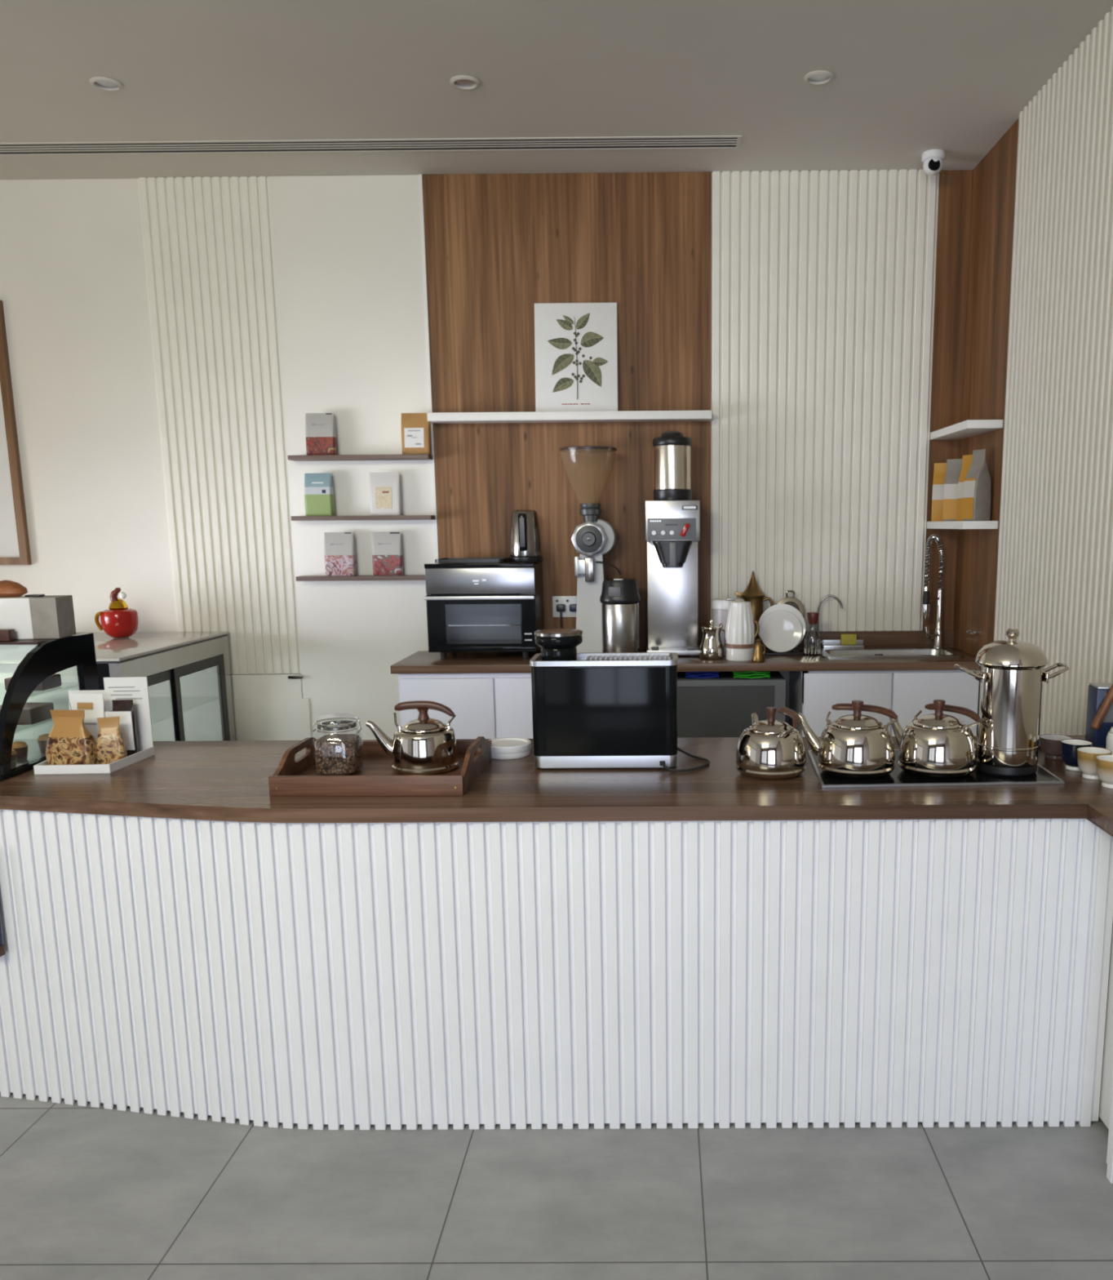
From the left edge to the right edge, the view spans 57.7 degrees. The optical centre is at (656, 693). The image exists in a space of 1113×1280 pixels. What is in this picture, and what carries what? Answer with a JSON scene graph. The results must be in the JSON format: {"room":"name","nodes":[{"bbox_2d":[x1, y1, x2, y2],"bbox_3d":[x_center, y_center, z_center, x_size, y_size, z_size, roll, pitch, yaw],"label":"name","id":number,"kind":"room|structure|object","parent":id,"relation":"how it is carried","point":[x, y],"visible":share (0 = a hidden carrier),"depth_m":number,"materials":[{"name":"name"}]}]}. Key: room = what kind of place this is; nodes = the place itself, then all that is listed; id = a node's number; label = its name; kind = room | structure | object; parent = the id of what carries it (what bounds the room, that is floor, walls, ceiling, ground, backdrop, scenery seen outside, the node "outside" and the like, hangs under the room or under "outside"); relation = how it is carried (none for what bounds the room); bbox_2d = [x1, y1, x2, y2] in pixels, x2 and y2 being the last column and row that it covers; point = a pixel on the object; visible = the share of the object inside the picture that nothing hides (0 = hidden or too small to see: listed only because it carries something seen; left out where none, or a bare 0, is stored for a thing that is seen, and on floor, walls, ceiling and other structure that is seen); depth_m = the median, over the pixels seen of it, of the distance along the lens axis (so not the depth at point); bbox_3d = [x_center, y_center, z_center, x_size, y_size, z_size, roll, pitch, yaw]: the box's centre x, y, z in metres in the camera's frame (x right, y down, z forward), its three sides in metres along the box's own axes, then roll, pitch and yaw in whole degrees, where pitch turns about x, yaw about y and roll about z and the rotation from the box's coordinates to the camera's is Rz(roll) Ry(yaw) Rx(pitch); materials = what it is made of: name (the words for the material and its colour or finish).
{"room":"food shop","nodes":[
{"label":"food shop","id":0,"kind":"room"},
{"bbox_2d":[0,178,955,724],"bbox_3d":[-1.514,-0.901,5.178,6.330,3.262,0.100,0,10,0],"label":"wall","id":1,"kind":"structure","parent":0,"point":[73,295],"depth_m":5.04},
{"bbox_2d":[0,300,31,564],"bbox_3d":[-3.828,-1.295,5.054,1.200,1.295,0.031,0,10,0],"label":"picture frame","id":2,"kind":"object","parent":1,"relation":"attached to","point":[15,549],"visible":1,"depth_m":5.09,"materials":[{"name":"brown wood"}]},
{"bbox_2d":[0,386,19,557],"bbox_3d":[-3.828,-1.296,5.064,1.124,1.219,0.010,0,10,0],"label":"print","id":3,"kind":"object","parent":2,"relation":"attached to","point":[9,506],"depth_m":5.10,"materials":[{"name":"paper"}]},
{"bbox_2d":[137,176,301,674],"bbox_3d":[-2.185,-1.298,5.053,0.635,2.426,0.022,0,10,0],"label":"trim","id":4,"kind":"structure","parent":1,"relation":"attached to","point":[207,242],"depth_m":5.03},
{"bbox_2d":[230,674,302,698],"bbox_3d":[-2.173,0.312,5.323,0.635,0.831,0.022,0,10,0],"label":"trim","id":5,"kind":"structure","parent":1,"relation":"attached to","point":[243,686],"depth_m":5.25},
{"bbox_2d":[232,697,311,740],"bbox_3d":[-2.033,0.337,5.312,0.426,0.625,0.006,0,10,0],"label":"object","id":6,"kind":"object","parent":1,"relation":"attached to","point":[289,718],"visible":0.24,"depth_m":5.28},
{"bbox_2d":[267,174,435,739],"bbox_3d":[-1.496,-0.890,5.118,0.730,3.261,0.022,0,10,0],"label":"trim","id":7,"kind":"structure","parent":1,"relation":"attached to","point":[347,250],"depth_m":5.01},
{"bbox_2d":[287,453,433,461],"bbox_3d":[-1.472,-1.174,5.002,0.696,0.022,0.102,0,10,0],"label":"wall shelf","id":8,"kind":"object","parent":1,"relation":"attached to","point":[422,456],"visible":1,"depth_m":4.95,"materials":[{"name":"brown wood"}]},
{"bbox_2d":[305,413,337,455],"bbox_3d":[-1.667,-1.286,4.988,0.141,0.206,0.055,0,10,0],"label":"pack","id":9,"kind":"object","parent":8,"relation":"on","point":[320,428],"visible":0.94,"depth_m":4.97,"materials":[{"name":"grey"}]},
{"bbox_2d":[401,413,431,454],"bbox_3d":[-1.195,-1.289,4.990,0.138,0.203,0.056,0,10,0],"label":"pack","id":10,"kind":"object","parent":8,"relation":"on","point":[415,427],"visible":0.82,"depth_m":4.97,"materials":[{"name":"paper"}]},
{"bbox_2d":[295,574,425,581],"bbox_3d":[-1.469,-0.586,5.101,0.692,0.022,0.102,0,10,0],"label":"wall shelf","id":11,"kind":"object","parent":1,"relation":"attached to","point":[405,577],"visible":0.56,"depth_m":5.05,"materials":[{"name":"brown wood"}]},
{"bbox_2d":[324,532,357,576],"bbox_3d":[-1.602,-0.705,5.085,0.148,0.219,0.055,0,10,0],"label":"pack","id":12,"kind":"object","parent":11,"relation":"on","point":[340,552],"visible":1,"depth_m":5.07,"materials":[{"name":"grey"}]},
{"bbox_2d":[372,531,404,575],"bbox_3d":[-1.361,-0.707,5.084,0.146,0.219,0.055,0,10,0],"label":"pack","id":13,"kind":"object","parent":11,"relation":"on","point":[387,546],"visible":1,"depth_m":5.06,"materials":[{"name":"grey"}]},
{"bbox_2d":[290,515,435,520],"bbox_3d":[-1.472,-0.882,5.051,0.700,0.022,0.102,0,10,0],"label":"wall shelf","id":14,"kind":"object","parent":1,"relation":"attached to","point":[385,517],"visible":1,"depth_m":5.00,"materials":[{"name":"brown wood"}]},
{"bbox_2d":[304,473,335,515],"bbox_3d":[-1.692,-0.996,5.036,0.134,0.211,0.060,0,10,0],"label":"pack","id":15,"kind":"object","parent":14,"relation":"on","point":[319,499],"visible":0.97,"depth_m":5.01,"materials":[{"name":"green paper"}]},
{"bbox_2d":[369,471,402,515],"bbox_3d":[-1.359,-1.000,5.034,0.150,0.213,0.051,0,10,0],"label":"pack","id":16,"kind":"object","parent":14,"relation":"on","point":[385,494],"visible":0.96,"depth_m":5.01,"materials":[{"name":"white"}]},
{"bbox_2d":[418,173,438,559],"bbox_3d":[-1.123,-0.893,5.114,0.015,3.261,0.027,0,10,0],"label":"trim","id":17,"kind":"structure","parent":1,"relation":"attached to","point":[420,180],"depth_m":4.97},
{"bbox_2d":[552,595,577,628],"bbox_3d":[-0.467,-0.418,5.157,0.123,0.163,0.045,0,10,0],"label":"wall socket","id":18,"kind":"object","parent":1,"relation":"attached to","point":[562,606],"visible":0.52,"depth_m":5.13,"materials":[{"name":"white plastic"}]},
{"bbox_2d":[422,171,711,650],"bbox_3d":[-0.418,-0.898,5.112,1.394,3.261,0.024,0,10,0],"label":"wall panel","id":19,"kind":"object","parent":1,"relation":"attached to","point":[498,246],"depth_m":4.96,"materials":[{"name":"brown wood"}]},
{"bbox_2d":[426,410,711,423],"bbox_3d":[-0.422,-1.364,4.955,1.390,0.040,0.130,0,10,0],"label":"wall shelf","id":20,"kind":"object","parent":1,"relation":"attached to","point":[624,415],"visible":1,"depth_m":4.89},
{"bbox_2d":[534,302,617,411],"bbox_3d":[-0.393,-1.647,4.930,0.405,0.527,0.076,0,10,0],"label":"print","id":21,"kind":"object","parent":20,"relation":"on","point":[576,344],"visible":1,"depth_m":4.92,"materials":[{"name":"white paper"}]},
{"bbox_2d":[711,168,939,631],"bbox_3d":[0.825,-1.417,5.016,1.097,2.223,0.030,0,10,0],"label":"wall panel","id":22,"kind":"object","parent":1,"relation":"attached to","point":[824,282],"depth_m":4.99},
{"bbox_2d":[764,630,955,648],"bbox_3d":[0.914,-0.277,5.200,1.258,0.086,0.020,0,10,0],"label":"trim","id":23,"kind":"structure","parent":1,"relation":"attached to","point":[872,639],"depth_m":5.19,"materials":[{"name":"brown wood"}]},
{"bbox_2d":[922,169,973,631],"bbox_3d":[1.455,-1.380,5.029,0.158,2.311,0.012,0,10,0],"label":"trim","id":24,"kind":"structure","parent":1,"relation":"attached to","point":[955,190],"depth_m":4.97,"materials":[{"name":"brown wood"}]},
{"bbox_2d":[0,1092,1112,1279],"bbox_3d":[-1.518,1.451,1.264,6.330,0.080,8.600,0,10,0],"label":"floor","id":25,"kind":"structure","parent":0,"point":[87,1193],"depth_m":2.39,"materials":[{"name":"grey tile"}]},
{"bbox_2d":[85,631,235,741],"bbox_3d":[-2.741,0.286,4.749,1.065,1.042,1.060,0,10,0],"label":"fridge","id":26,"kind":"object","parent":25,"relation":"on","point":[188,673],"visible":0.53,"depth_m":5.02,"materials":[{"name":"grey metal"}]},
{"bbox_2d":[94,587,138,638],"bbox_3d":[-2.633,-0.395,4.911,0.166,0.244,0.171,3,10,21],"label":"cup","id":27,"kind":"object","parent":26,"relation":"on","point":[117,621],"visible":1,"depth_m":4.87,"materials":[{"name":"red ceramic"}]},
{"bbox_2d":[398,672,533,739],"bbox_3d":[-0.614,0.270,5.021,1.185,0.832,0.535,0,10,0],"label":"base cabinet","id":28,"kind":"object","parent":25,"relation":"on","point":[487,705],"visible":0.2,"depth_m":4.71,"materials":[{"name":"white laminate"}]},
{"bbox_2d":[390,647,979,673],"bbox_3d":[0.152,-0.164,4.939,2.778,0.038,0.552,0,10,0],"label":"countertop","id":29,"kind":"structure","parent":28,"relation":"on","point":[420,662],"depth_m":4.67,"materials":[{"name":"brown wood"}]},
{"bbox_2d":[424,562,543,658],"bbox_3d":[-0.845,-0.417,4.983,0.528,0.462,0.360,0,10,0],"label":"toaster oven","id":30,"kind":"object","parent":29,"relation":"on","point":[482,606],"visible":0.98,"depth_m":4.85,"materials":[{"name":"black metal"}]},
{"bbox_2d":[435,557,509,563],"bbox_3d":[-0.908,-0.659,4.973,0.340,0.018,0.240,-1,10,-2],"label":"baking tray","id":31,"kind":"object","parent":30,"relation":"on","point":[447,560],"visible":0.98,"depth_m":4.86,"materials":[{"name":"black metal"}]},
{"bbox_2d":[509,510,542,562],"bbox_3d":[-0.644,-0.774,4.941,0.171,0.253,0.171,-10,13,-44],"label":"electric kettle","id":32,"kind":"object","parent":30,"relation":"on","point":[526,546],"visible":1,"depth_m":4.88,"materials":[{"name":"silver metal"}]},
{"bbox_2d":[560,445,621,653],"bbox_3d":[-0.319,-0.697,4.970,0.293,1.010,0.290,0,10,0],"label":"coffee grinder","id":33,"kind":"object","parent":29,"relation":"on","point":[595,538],"visible":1,"depth_m":4.94,"materials":[{"name":"paint"}]},
{"bbox_2d":[600,578,640,653],"bbox_3d":[-0.173,-0.363,4.861,0.194,0.386,0.198,0,10,0],"label":"flask","id":34,"kind":"object","parent":29,"relation":"on","point":[620,598],"visible":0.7,"depth_m":4.79,"materials":[{"name":"metal"}]},
{"bbox_2d":[645,500,700,656],"bbox_3d":[0.082,-0.568,4.963,0.260,0.752,0.332,0,10,0],"label":"coffee brewer","id":35,"kind":"object","parent":29,"relation":"on","point":[673,527],"visible":0.94,"depth_m":4.92,"materials":[{"name":"metal"}]},
{"bbox_2d":[653,431,692,500],"bbox_3d":[0.080,-1.101,4.870,0.190,0.330,0.190,0,10,0],"label":"server","id":36,"kind":"object","parent":35,"relation":"on","point":[672,450],"visible":0.92,"depth_m":4.80,"materials":[{"name":"silver metal"}]},
{"bbox_2d":[653,541,692,567],"bbox_3d":[0.081,-0.679,4.897,0.190,0.124,0.175,0,10,0],"label":"basket","id":37,"kind":"object","parent":35,"relation":"on","point":[661,552],"depth_m":4.82,"materials":[{"name":"black plastic"}]},
{"bbox_2d":[699,619,726,659],"bbox_3d":[0.268,-0.260,4.822,0.118,0.188,0.118,7,12,39],"label":"jug","id":38,"kind":"object","parent":29,"relation":"on","point":[712,647],"visible":0.98,"depth_m":4.79,"materials":[{"name":"metal"}]},
{"bbox_2d":[711,598,744,655],"bbox_3d":[0.359,-0.336,4.996,0.166,0.279,0.168,-7,12,-36],"label":"flask","id":39,"kind":"object","parent":29,"relation":"on","point":[720,606],"visible":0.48,"depth_m":4.92,"materials":[{"name":"white plastic"}]},
{"bbox_2d":[725,600,759,661],"bbox_3d":[0.401,-0.298,4.780,0.143,0.274,0.143,-10,13,-44],"label":"jug","id":40,"kind":"object","parent":29,"relation":"on","point":[740,634],"visible":0.98,"depth_m":4.73,"materials":[{"name":"white ceramic"}]},
{"bbox_2d":[735,570,773,648],"bbox_3d":[0.495,-0.420,5.109,0.170,0.405,0.131,-7,12,-35],"label":"dallah","id":41,"kind":"object","parent":29,"relation":"on","point":[753,593],"visible":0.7,"depth_m":5.06,"materials":[{"name":"gold metal"}]},
{"bbox_2d":[763,647,805,654],"bbox_3d":[0.630,-0.211,5.002,0.220,0.022,0.130,0,10,0],"label":"dish rack","id":42,"kind":"object","parent":29,"relation":"on","point":[802,652],"visible":0.66,"depth_m":4.94,"materials":[{"name":"black plastic"}]},
{"bbox_2d":[760,609,802,652],"bbox_3d":[0.616,-0.306,4.940,0.208,0.205,0.044,0,10,0],"label":"plate","id":43,"kind":"object","parent":42,"relation":"on","point":[781,630],"visible":1,"depth_m":4.94,"materials":[{"name":"white ceramic"}]},
{"bbox_2d":[759,604,805,648],"bbox_3d":[0.624,-0.325,4.971,0.236,0.233,0.047,0,10,0],"label":"plate","id":44,"kind":"object","parent":42,"relation":"on","point":[790,608],"visible":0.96,"depth_m":4.97,"materials":[{"name":"white ceramic"}]},
{"bbox_2d":[804,612,821,653],"bbox_3d":[0.769,-0.291,4.917,0.080,0.210,0.078,0,10,0],"label":"glass bottle","id":45,"kind":"object","parent":29,"relation":"on","point":[813,617],"visible":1,"depth_m":4.89,"materials":[{"name":"clear glass"}]},
{"bbox_2d":[822,640,864,648],"bbox_3d":[0.965,-0.250,5.163,0.210,0.045,0.034,0,10,0],"label":"sponge holder","id":46,"kind":"object","parent":29,"relation":"on","point":[828,643],"visible":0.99,"depth_m":5.16,"materials":[{"name":"metal"}]},
{"bbox_2d":[817,647,964,657],"bbox_3d":[1.150,-0.127,4.994,0.680,0.156,0.330,0,10,0],"label":"sink","id":47,"kind":"object","parent":29,"relation":"in","point":[928,651],"visible":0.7,"depth_m":5.10,"materials":[{"name":"metal"}]},
{"bbox_2d":[826,649,951,655],"bbox_3d":[1.150,-0.124,4.994,0.600,0.150,0.250,0,10,0],"label":"basin","id":48,"kind":"object","parent":47,"relation":"in","point":[828,652],"depth_m":5.10,"materials":[{"name":"metal"}]},
{"bbox_2d":[922,534,945,648],"bbox_3d":[1.408,-0.511,5.083,0.148,0.579,0.054,-6,11,-31],"label":"tap","id":49,"kind":"object","parent":29,"relation":"on","point":[938,636],"visible":1,"depth_m":5.07,"materials":[{"name":"silver metal"}]},
{"bbox_2d":[0,808,1112,1129],"bbox_3d":[-1.025,0.683,2.996,4.410,0.852,0.785,0,10,0],"label":"counter","id":50,"kind":"object","parent":25,"relation":"on","point":[833,972],"depth_m":2.62,"materials":[{"name":"wood"}]},
{"bbox_2d":[0,734,1112,836],"bbox_3d":[-0.863,0.339,2.341,4.745,0.038,2.017,0,10,0],"label":"countertop","id":51,"kind":"structure","parent":50,"relation":"on","point":[220,780],"depth_m":2.63,"materials":[{"name":"brown wood"}]},
{"bbox_2d":[0,632,98,780],"bbox_3d":[-2.510,0.029,3.045,1.347,0.363,0.531,0,10,0],"label":"display case","id":52,"kind":"object","parent":51,"relation":"on","point":[28,662],"visible":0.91,"depth_m":3.06,"materials":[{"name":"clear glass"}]},
{"bbox_2d":[11,741,27,761],"bbox_3d":[-1.913,0.172,3.008,0.052,0.058,0.052,0,10,0],"label":"dessert cup","id":53,"kind":"object","parent":52,"relation":"on","point":[20,748],"visible":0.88,"depth_m":3.00,"materials":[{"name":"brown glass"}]},
{"bbox_2d":[0,702,53,724],"bbox_3d":[-1.954,0.063,3.081,0.140,0.050,0.120,0,10,0],"label":"box","id":54,"kind":"object","parent":52,"relation":"on","point":[32,713],"visible":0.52,"depth_m":3.06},
{"bbox_2d":[4,673,61,690],"bbox_3d":[-1.954,-0.034,3.146,0.120,0.040,0.100,0,10,0],"label":"box","id":55,"kind":"object","parent":52,"relation":"on","point":[53,681],"visible":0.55,"depth_m":3.13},
{"bbox_2d":[0,594,75,639],"bbox_3d":[-1.962,-0.240,3.120,0.235,0.132,0.120,-2,10,-8],"label":"gift box","id":56,"kind":"object","parent":52,"relation":"on","point":[32,616],"visible":0.99,"depth_m":3.07,"materials":[{"name":"cardboard"}]},
{"bbox_2d":[0,580,27,597],"bbox_3d":[-2.016,-0.325,3.112,0.120,0.052,0.080,0,10,0],"label":"bread roll","id":57,"kind":"object","parent":56,"relation":"on","point":[8,588],"visible":1,"depth_m":3.09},
{"bbox_2d":[0,682,78,691],"bbox_3d":[-2.500,-0.006,3.143,1.267,0.006,0.280,0,10,0],"label":"shelf","id":58,"kind":"object","parent":52,"relation":"attached to","point":[64,686],"depth_m":3.26,"materials":[{"name":"clear glass"}]},
{"bbox_2d":[33,676,154,774],"bbox_3d":[-1.685,0.092,2.997,0.247,0.245,0.247,-1,10,-3],"label":"display stand","id":59,"kind":"object","parent":51,"relation":"on","point":[135,688],"visible":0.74,"depth_m":3.09,"materials":[{"name":"white plastic"}]},
{"bbox_2d":[45,709,97,764],"bbox_3d":[-1.719,0.133,2.942,0.134,0.170,0.058,0,10,4],"label":"pouch","id":60,"kind":"object","parent":59,"relation":"on","point":[68,741],"visible":0.86,"depth_m":2.92,"materials":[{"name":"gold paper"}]},
{"bbox_2d":[68,693,105,746],"bbox_3d":[-1.725,0.099,3.051,0.112,0.200,0.030,1,10,6],"label":"pouch","id":61,"kind":"object","parent":59,"relation":"on","point":[92,704],"visible":0.43,"depth_m":3.04,"materials":[{"name":"white paper"}]},
{"bbox_2d":[33,746,154,774],"bbox_3d":[-1.684,0.201,3.009,0.247,0.026,0.235,-1,10,-3],"label":"tray","id":62,"kind":"object","parent":59,"relation":"on","point":[42,768],"depth_m":2.90,"materials":[{"name":"white plastic"}]},
{"bbox_2d":[96,716,127,764],"bbox_3d":[-1.624,0.140,2.983,0.078,0.140,0.047,-3,10,-16],"label":"pouch","id":63,"kind":"object","parent":59,"relation":"on","point":[111,747],"visible":0.91,"depth_m":2.97,"materials":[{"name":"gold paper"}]},
{"bbox_2d":[111,699,139,755],"bbox_3d":[-1.629,0.107,3.077,0.062,0.175,0.030,-1,10,-3],"label":"pouch","id":64,"kind":"object","parent":59,"relation":"in","point":[117,704],"visible":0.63,"depth_m":3.06,"materials":[{"name":"paper"}]},
{"bbox_2d":[268,736,492,796],"bbox_3d":[-0.758,0.187,2.837,0.510,0.096,0.442,0,10,1],"label":"serving tray","id":65,"kind":"object","parent":51,"relation":"on","point":[377,777],"visible":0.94,"depth_m":2.63,"materials":[{"name":"brown wood"}]},
{"bbox_2d":[312,715,364,775],"bbox_3d":[-0.895,0.145,2.821,0.138,0.161,0.122,0,10,0],"label":"glass jar","id":66,"kind":"object","parent":65,"relation":"on","point":[335,753],"visible":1,"depth_m":2.78,"materials":[{"name":"glass"}]},
{"bbox_2d":[365,701,459,774],"bbox_3d":[-0.680,0.116,2.869,0.235,0.196,0.189,6,11,32],"label":"kettle","id":67,"kind":"object","parent":65,"relation":"on","point":[424,745],"visible":0.99,"depth_m":2.81,"materials":[{"name":"metal"}]},
{"bbox_2d":[488,737,531,759],"bbox_3d":[-0.459,0.170,3.098,0.146,0.039,0.146,0,10,0],"label":"plastic lid","id":68,"kind":"object","parent":51,"relation":"on","point":[504,748],"visible":0.8,"depth_m":3.05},
{"bbox_2d":[529,628,710,772],"bbox_3d":[-0.101,0.015,2.932,0.517,0.395,0.215,0,10,0],"label":"espresso machine","id":69,"kind":"object","parent":51,"relation":"on","point":[589,709],"visible":1,"depth_m":2.87,"materials":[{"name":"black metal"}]},
{"bbox_2d":[586,654,670,660],"bbox_3d":[-0.083,-0.098,2.929,0.250,0.006,0.142,0,10,0],"label":"grille","id":70,"kind":"object","parent":69,"relation":"attached to","point":[588,657],"depth_m":2.96,"materials":[{"name":"silver metal"}]},
{"bbox_2d":[735,706,806,779],"bbox_3d":[0.332,0.130,2.847,0.200,0.188,0.238,4,10,23],"label":"kettle","id":71,"kind":"object","parent":51,"relation":"on","point":[771,748],"visible":1,"depth_m":2.76,"materials":[{"name":"metal"}]},
{"bbox_2d":[808,749,1065,787],"bbox_3d":[0.779,0.212,2.889,0.668,0.006,0.427,0,10,0],"label":"cooktop","id":72,"kind":"object","parent":51,"relation":"in","point":[898,777],"visible":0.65,"depth_m":2.73,"materials":[{"name":"black glass"}]},
{"bbox_2d":[798,700,898,779],"bbox_3d":[0.552,0.118,2.823,0.215,0.202,0.256,-5,11,-26],"label":"kettle","id":73,"kind":"object","parent":72,"relation":"on","point":[857,745],"visible":1,"depth_m":2.74,"materials":[{"name":"metal"}]},
{"bbox_2d":[889,699,981,778],"bbox_3d":[0.788,0.116,2.824,0.215,0.202,0.256,-1,10,-3],"label":"kettle","id":74,"kind":"object","parent":72,"relation":"on","point":[937,745],"visible":0.98,"depth_m":2.74,"materials":[{"name":"metal"}]},
{"bbox_2d":[955,627,1069,777],"bbox_3d":[0.985,0.019,2.795,0.311,0.401,0.192,0,10,0],"label":"urn","id":75,"kind":"object","parent":72,"relation":"on","point":[1011,675],"visible":0.99,"depth_m":2.73,"materials":[{"name":"silver metal"}]},
{"bbox_2d":[1040,733,1072,759],"bbox_3d":[1.194,0.162,2.998,0.092,0.062,0.092,0,10,0],"label":"coffee cup","id":76,"kind":"object","parent":51,"relation":"on","point":[1051,744],"visible":0.77,"depth_m":2.98,"materials":[{"name":"ceramic"}]},
{"bbox_2d":[1061,738,1093,770],"bbox_3d":[1.197,0.177,2.859,0.084,0.078,0.084,0,10,0],"label":"coffee cup","id":77,"kind":"object","parent":51,"relation":"on","point":[1069,747],"visible":0.77,"depth_m":2.84,"materials":[{"name":"blue ceramic"}]},
{"bbox_2d":[1077,746,1112,779],"bbox_3d":[1.206,0.194,2.763,0.089,0.076,0.089,0,10,0],"label":"coffee cup","id":78,"kind":"object","parent":51,"relation":"on","point":[1086,756],"visible":0.79,"depth_m":2.74,"materials":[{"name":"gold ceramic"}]},
{"bbox_2d":[1085,682,1112,748],"bbox_3d":[1.395,0.055,3.041,0.166,0.255,0.117,1,10,6],"label":"tin","id":79,"kind":"object","parent":51,"relation":"on","point":[1100,721],"visible":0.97,"depth_m":3.02,"materials":[{"name":"blue metal"}]},
{"bbox_2d":[1096,754,1112,788],"bbox_3d":[1.218,0.210,2.667,0.094,0.076,0.094,0,10,0],"label":"coffee cup","id":80,"kind":"object","parent":51,"relation":"on","point":[1104,762],"visible":1,"depth_m":2.65,"materials":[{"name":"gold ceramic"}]},
{"bbox_2d":[677,671,786,737],"bbox_3d":[0.311,0.314,5.025,0.605,0.848,0.490,0,10,0],"label":"fridge","id":81,"kind":"object","parent":25,"relation":"on","point":[724,705],"visible":0.17,"depth_m":4.74,"materials":[{"name":"grey metal"}]},
{"bbox_2d":[731,671,770,678],"bbox_3d":[0.455,-0.103,4.842,0.170,0.036,0.213,0,10,0],"label":"folded cloth","id":82,"kind":"object","parent":81,"relation":"on","point":[749,674],"visible":0.64,"depth_m":4.74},
{"bbox_2d":[789,669,979,737],"bbox_3d":[1.112,0.259,5.006,0.832,0.832,0.523,0,10,0],"label":"base cabinet","id":83,"kind":"object","parent":25,"relation":"on","point":[812,694],"visible":0.38,"depth_m":4.70,"materials":[{"name":"white laminate"}]},
{"bbox_2d":[1099,923,1112,1183],"bbox_3d":[1.306,0.768,2.380,0.404,0.852,1.950,0,10,0],"label":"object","id":84,"kind":"object","parent":25,"relation":"on","point":[1106,1107],"visible":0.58,"depth_m":2.62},
{"bbox_2d":[0,0,1112,180],"bbox_3d":[-1.544,-1.844,0.710,6.330,0.080,8.600,0,10,0],"label":"ceiling","id":85,"kind":"structure","parent":0,"point":[912,78],"depth_m":3.79,"materials":[{"name":"paint"}]},
{"bbox_2d":[88,76,123,91],"bbox_3d":[-2.093,-2.316,3.817,0.116,0.010,0.116,0,10,0],"label":"recessed light","id":86,"kind":"object","parent":85,"relation":"in","point":[104,83],"visible":1,"depth_m":3.81,"materials":[{"name":"paint"}]},
{"bbox_2d":[0,135,742,155],"bbox_3d":[-1.908,-2.429,4.462,4.570,0.004,0.146,0,10,0],"label":"ceiling vent","id":87,"kind":"object","parent":85,"relation":"in","point":[679,142],"visible":1,"depth_m":4.45,"materials":[{"name":"metal"}]},
{"bbox_2d":[449,75,480,89],"bbox_3d":[-0.729,-2.329,3.829,0.116,0.010,0.116,0,10,0],"label":"recessed light","id":88,"kind":"object","parent":85,"relation":"in","point":[472,82],"visible":1,"depth_m":3.83,"materials":[{"name":"paint"}]},
{"bbox_2d":[804,70,835,84],"bbox_3d":[0.619,-2.336,3.810,0.116,0.010,0.116,0,10,0],"label":"recessed light","id":89,"kind":"object","parent":85,"relation":"in","point":[824,77],"visible":1,"depth_m":3.81,"materials":[{"name":"paint"}]},
{"bbox_2d":[921,149,946,175],"bbox_3d":[1.276,-2.435,4.614,0.106,0.092,0.109,0,10,0],"label":"security camera","id":90,"kind":"object","parent":85,"relation":"attached to","point":[933,159],"visible":1,"depth_m":4.58,"materials":[{"name":"white plastic"}]},
{"bbox_3d":[1.584,-0.218,0.971,0.100,3.262,8.400,0,10,0],"label":"wall","id":91,"kind":"structure","parent":0,"visible":0},
{"bbox_2d":[927,520,999,528],"bbox_3d":[1.458,-0.805,4.805,0.158,0.036,0.620,0,10,0],"label":"niche shelf","id":92,"kind":"object","parent":91,"relation":"attached to","point":[956,524],"visible":0.99,"depth_m":4.50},
{"bbox_2d":[931,462,946,521],"bbox_3d":[1.422,-1.002,5.003,0.078,0.285,0.065,4,10,24],"label":"coffee bag","id":93,"kind":"object","parent":92,"relation":"on","point":[940,468],"visible":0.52,"depth_m":4.99,"materials":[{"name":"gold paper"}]},
{"bbox_2d":[942,458,963,521],"bbox_3d":[1.443,-0.983,4.863,0.078,0.295,0.076,6,11,34],"label":"coffee bag","id":94,"kind":"object","parent":92,"relation":"on","point":[954,466],"visible":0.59,"depth_m":4.84,"materials":[{"name":"grey paper"}]},
{"bbox_2d":[956,454,973,520],"bbox_3d":[1.465,-0.965,4.724,0.060,0.305,0.070,-5,11,-27],"label":"coffee bag","id":95,"kind":"object","parent":92,"relation":"on","point":[967,460],"visible":0.39,"depth_m":4.72,"materials":[{"name":"paper"}]},
{"bbox_2d":[961,448,991,520],"bbox_3d":[1.468,-0.947,4.575,0.101,0.318,0.088,-4,10,-19],"label":"coffee bag","id":96,"kind":"object","parent":92,"relation":"on","point":[977,494],"visible":0.95,"depth_m":4.55,"materials":[{"name":"grey paper"}]},
{"bbox_2d":[930,419,1004,439],"bbox_3d":[1.455,-1.239,4.732,0.158,0.036,0.620,0,10,0],"label":"niche shelf","id":97,"kind":"object","parent":91,"relation":"attached to","point":[970,428],"visible":1,"depth_m":4.58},
{"bbox_2d":[953,118,1019,656],"bbox_3d":[1.540,-1.329,4.722,0.012,2.311,0.634,0,10,0],"label":"trim","id":98,"kind":"structure","parent":91,"relation":"attached to","point":[994,178],"depth_m":4.65,"materials":[{"name":"brown wood"}]},
{"bbox_2d":[994,6,1112,735],"bbox_3d":[1.526,-0.504,2.678,0.028,3.261,3.662,0,10,0],"label":"wall panel","id":99,"kind":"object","parent":91,"relation":"attached to","point":[1055,584],"depth_m":3.72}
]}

